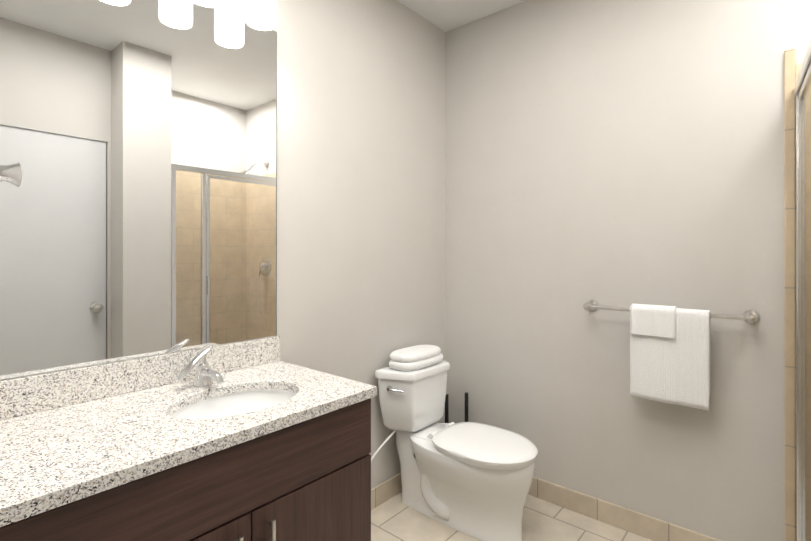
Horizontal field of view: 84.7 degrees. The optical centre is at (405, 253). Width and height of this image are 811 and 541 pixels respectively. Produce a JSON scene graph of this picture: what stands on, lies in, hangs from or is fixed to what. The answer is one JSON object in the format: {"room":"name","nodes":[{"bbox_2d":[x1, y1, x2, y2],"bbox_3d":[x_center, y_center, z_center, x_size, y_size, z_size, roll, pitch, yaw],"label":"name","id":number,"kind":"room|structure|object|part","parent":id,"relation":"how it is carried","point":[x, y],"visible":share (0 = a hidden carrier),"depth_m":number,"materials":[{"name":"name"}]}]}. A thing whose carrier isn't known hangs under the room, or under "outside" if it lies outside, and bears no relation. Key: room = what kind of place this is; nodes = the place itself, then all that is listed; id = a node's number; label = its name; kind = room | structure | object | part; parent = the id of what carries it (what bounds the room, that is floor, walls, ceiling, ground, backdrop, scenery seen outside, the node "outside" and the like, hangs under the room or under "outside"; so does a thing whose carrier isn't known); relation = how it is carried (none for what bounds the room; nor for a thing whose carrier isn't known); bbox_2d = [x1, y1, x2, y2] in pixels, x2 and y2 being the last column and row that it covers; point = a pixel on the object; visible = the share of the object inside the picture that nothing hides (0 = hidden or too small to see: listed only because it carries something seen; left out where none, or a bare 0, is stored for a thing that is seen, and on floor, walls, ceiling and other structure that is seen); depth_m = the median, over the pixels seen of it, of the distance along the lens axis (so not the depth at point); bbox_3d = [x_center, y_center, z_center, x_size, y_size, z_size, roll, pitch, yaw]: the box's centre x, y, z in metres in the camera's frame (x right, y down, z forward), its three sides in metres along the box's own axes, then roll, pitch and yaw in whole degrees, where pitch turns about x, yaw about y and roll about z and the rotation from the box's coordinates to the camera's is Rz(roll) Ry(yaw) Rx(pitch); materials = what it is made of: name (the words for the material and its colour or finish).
{"room":"bathroom","nodes":[
{"label":"bathroom","id":0,"kind":"room"},
{"bbox_2d":[3,0,444,488],"bbox_3d":[-0.585,-0.041,1.824,0.100,2.640,2.650,0,0,40],"label":"wall","id":1,"kind":"structure","parent":0,"point":[360,190],"depth_m":2.18,"materials":[{"name":"paint"}]},
{"bbox_2d":[0,0,276,379],"bbox_3d":[-0.876,-0.286,1.396,0.006,1.234,1.085,0,0,40],"label":"mirror","id":2,"kind":"object","parent":1,"relation":"attached to","point":[138,205],"visible":1,"depth_m":1.41,"materials":[{"name":"silver metal"}]},
{"bbox_2d":[191,0,222,7],"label":"sconce","id":3,"kind":"object","parent":1,"relation":"attached to","point":[205,3],"depth_m":1.52,"materials":[{"name":"white glass"}]},
{"bbox_3d":[-0.662,-0.929,1.471,0.110,0.170,0.110,0,0,40],"label":"lamp shade","id":4,"kind":"part","parent":3,"relation":"part of","materials":[{"name":"white glass"}]},
{"bbox_2d":[245,0,275,30],"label":"sconce","id":5,"kind":"object","parent":1,"relation":"attached to","point":[260,15],"depth_m":1.60,"materials":[{"name":"white glass"}]},
{"bbox_3d":[-0.529,-0.929,1.627,0.110,0.170,0.110,0,0,40],"label":"lamp shade","id":6,"kind":"part","parent":5,"relation":"part of","materials":[{"name":"white glass"}]},
{"bbox_2d":[371,472,401,509],"bbox_3d":[-0.137,1.229,2.265,0.011,0.100,1.195,0,0,40],"label":"baseboard","id":7,"kind":"structure","parent":1,"relation":"attached to","point":[386,490],"depth_m":2.30,"materials":[{"name":"tile"}]},
{"bbox_2d":[397,0,525,31],"bbox_3d":[0.350,-1.412,1.034,2.550,0.100,2.650,0,0,40],"label":"ceiling","id":8,"kind":"structure","parent":0,"point":[446,15],"depth_m":2.48,"materials":[{"name":"paint"}]},
{"bbox_2d":[371,492,652,540],"bbox_3d":[0.350,1.328,1.030,2.550,0.100,2.650,0,0,40],"label":"floor","id":9,"kind":"structure","parent":0,"point":[395,518],"depth_m":2.09,"materials":[{"name":"tile"}]},
{"bbox_2d":[0,336,376,540],"bbox_3d":[-0.707,0.793,1.148,0.580,0.970,1.257,0,0,40],"label":"bathroom vanity","id":10,"kind":"object","parent":9,"relation":"on","point":[254,440],"visible":1,"depth_m":1.17,"materials":[{"name":"brown wood"}]},
{"bbox_2d":[0,336,279,419],"bbox_3d":[-0.920,0.383,1.329,0.020,0.100,1.257,0,0,40],"label":"backsplash","id":11,"kind":"structure","parent":10,"relation":"on","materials":[{"name":"stone"}]},
{"bbox_2d":[176,345,223,386],"bbox_3d":[-0.653,0.370,1.427,0.159,0.125,0.128,0,0,40],"label":"faucet","id":12,"kind":"object","parent":10,"relation":"on","point":[205,376],"depth_m":1.45,"materials":[{"name":"silver metal"}]},
{"bbox_3d":[-0.535,0.909,0.968,0.018,0.507,0.426,0,0,40],"label":"door","id":13,"kind":"part","parent":10,"relation":"part of","materials":[{"name":"brown wood"}]},
{"bbox_3d":[-0.406,0.743,1.081,0.034,0.120,0.011,0,0,40],"label":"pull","id":14,"kind":"part","parent":10,"relation":"part of","materials":[{"name":"silver metal"}]},
{"bbox_3d":[-0.347,0.743,1.150,0.034,0.120,0.011,0,0,40],"label":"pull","id":15,"kind":"part","parent":10,"relation":"part of","materials":[{"name":"silver metal"}]},
{"bbox_3d":[-0.257,0.909,1.297,0.018,0.507,0.427,0,0,40],"label":"door","id":16,"kind":"part","parent":10,"relation":"part of","materials":[{"name":"brown wood"}]},
{"bbox_2d":[445,394,448,422],"bbox_3d":[0.237,1.044,2.561,0.100,0.469,0.100,0,0,40],"label":"plunger","id":17,"kind":"object","parent":9,"relation":"on","point":[447,409],"depth_m":2.55,"materials":[{"name":"black plastic"}]},
{"bbox_2d":[371,360,537,540],"bbox_3d":[0.237,0.927,2.115,0.754,0.703,0.551,0,0,40],"label":"toilet","id":18,"kind":"object","parent":9,"relation":"on","point":[473,479],"visible":0.85,"depth_m":2.07,"materials":[{"name":"white ceramic"}]},
{"bbox_3d":[-0.052,0.659,2.162,0.091,0.030,0.042,0,0,40],"label":"lever","id":19,"kind":"part","parent":18,"relation":"part of","materials":[{"name":"silver metal"}]},
{"bbox_3d":[0.063,0.753,2.321,0.185,0.277,0.441,0,0,40],"label":"tank","id":20,"kind":"part","parent":18,"relation":"part of","materials":[{"name":"white ceramic"}]},
{"bbox_2d":[389,345,442,370],"bbox_3d":[0.059,0.536,2.318,0.182,0.078,0.340,0,0,40],"label":"folded towel","id":21,"kind":"object","parent":18,"relation":"on","point":[416,357],"visible":0.98,"depth_m":2.23,"materials":[{"name":"white fabric"}]},
{"bbox_3d":[0.372,0.894,2.059,0.465,0.018,0.370,0,0,40],"label":"seat","id":22,"kind":"part","parent":18,"relation":"part of","materials":[{"name":"white plastic"}]},
{"bbox_2d":[465,392,467,421],"bbox_3d":[0.344,1.032,2.510,0.100,0.494,0.100,0,0,40],"label":"toilet brush","id":23,"kind":"object","parent":9,"relation":"on","point":[466,406],"visible":0.04,"depth_m":2.50,"materials":[{"name":"black plastic"}]},
{"bbox_2d":[445,0,810,540],"bbox_3d":[1.212,-0.041,1.973,2.450,2.640,0.100,0,0,40],"label":"wall","id":24,"kind":"structure","parent":0,"point":[621,153],"depth_m":2.08,"materials":[{"name":"paint"}]},
{"bbox_2d":[528,477,721,540],"bbox_3d":[0.849,1.229,2.206,1.569,0.100,0.011,0,0,40],"label":"baseboard","id":25,"kind":"structure","parent":24,"relation":"attached to","point":[640,524],"depth_m":2.09,"materials":[{"name":"tile"}]},
{"bbox_2d":[583,300,759,410],"bbox_3d":[1.107,0.424,1.923,0.664,0.407,0.110,0,0,40],"label":"towel rail","id":26,"kind":"object","parent":24,"relation":"attached to","point":[669,354],"visible":1,"depth_m":1.86,"materials":[{"name":"white fabric"}]},
{"bbox_2d":[630,306,709,410],"bbox_3d":[1.116,0.427,1.887,0.291,0.399,0.056,0,0,40],"label":"towel","id":27,"kind":"object","parent":26,"relation":"hanging from","point":[670,345],"depth_m":1.86,"materials":[{"name":"white fabric"}]},
{"bbox_2d":[784,48,795,540],"bbox_3d":[1.461,0.251,1.689,0.032,2.055,0.011,0,0,40],"label":"trim","id":28,"kind":"structure","parent":24,"relation":"attached to","point":[790,302],"depth_m":1.69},
{"bbox_2d":[795,64,810,540],"bbox_3d":[1.739,0.283,1.454,0.696,1.990,0.010,0,0,40],"label":"wall tile","id":29,"kind":"structure","parent":24,"relation":"attached to","point":[808,284],"depth_m":1.65,"materials":[{"name":"beige tile"}]},
{"bbox_3d":[-0.619,-0.043,0.182,1.970,2.640,0.100,0,0,40],"label":"wall","id":30,"kind":"structure","parent":0,"visible":0},
{"bbox_2d":[0,162,21,186],"bbox_3d":[-1.114,-0.144,0.949,0.158,0.158,0.430,0,0,40],"label":"towel","id":31,"kind":"object","parent":30,"relation":"attached to","point":[11,173],"visible":1,"depth_m":1.06,"materials":[{"name":"white fabric"}]},
{"bbox_3d":[1.205,1.235,1.293,0.142,0.085,0.923,0,0,40],"label":"curb","id":32,"kind":"object","parent":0,"visible":0},
{"bbox_2d":[794,40,810,540],"bbox_3d":[1.335,0.175,1.185,0.435,2.034,0.922,0,0,40],"label":"shower frame","id":33,"kind":"object","parent":32,"relation":"on","point":[802,86],"visible":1,"depth_m":1.62,"materials":[{"name":"silver metal"}]},
{"bbox_3d":[1.197,0.287,1.286,0.059,1.758,0.838,0,0,40],"label":"glass","id":34,"kind":"part","parent":33,"relation":"part of","materials":[{"name":"clear glass"}]}
]}

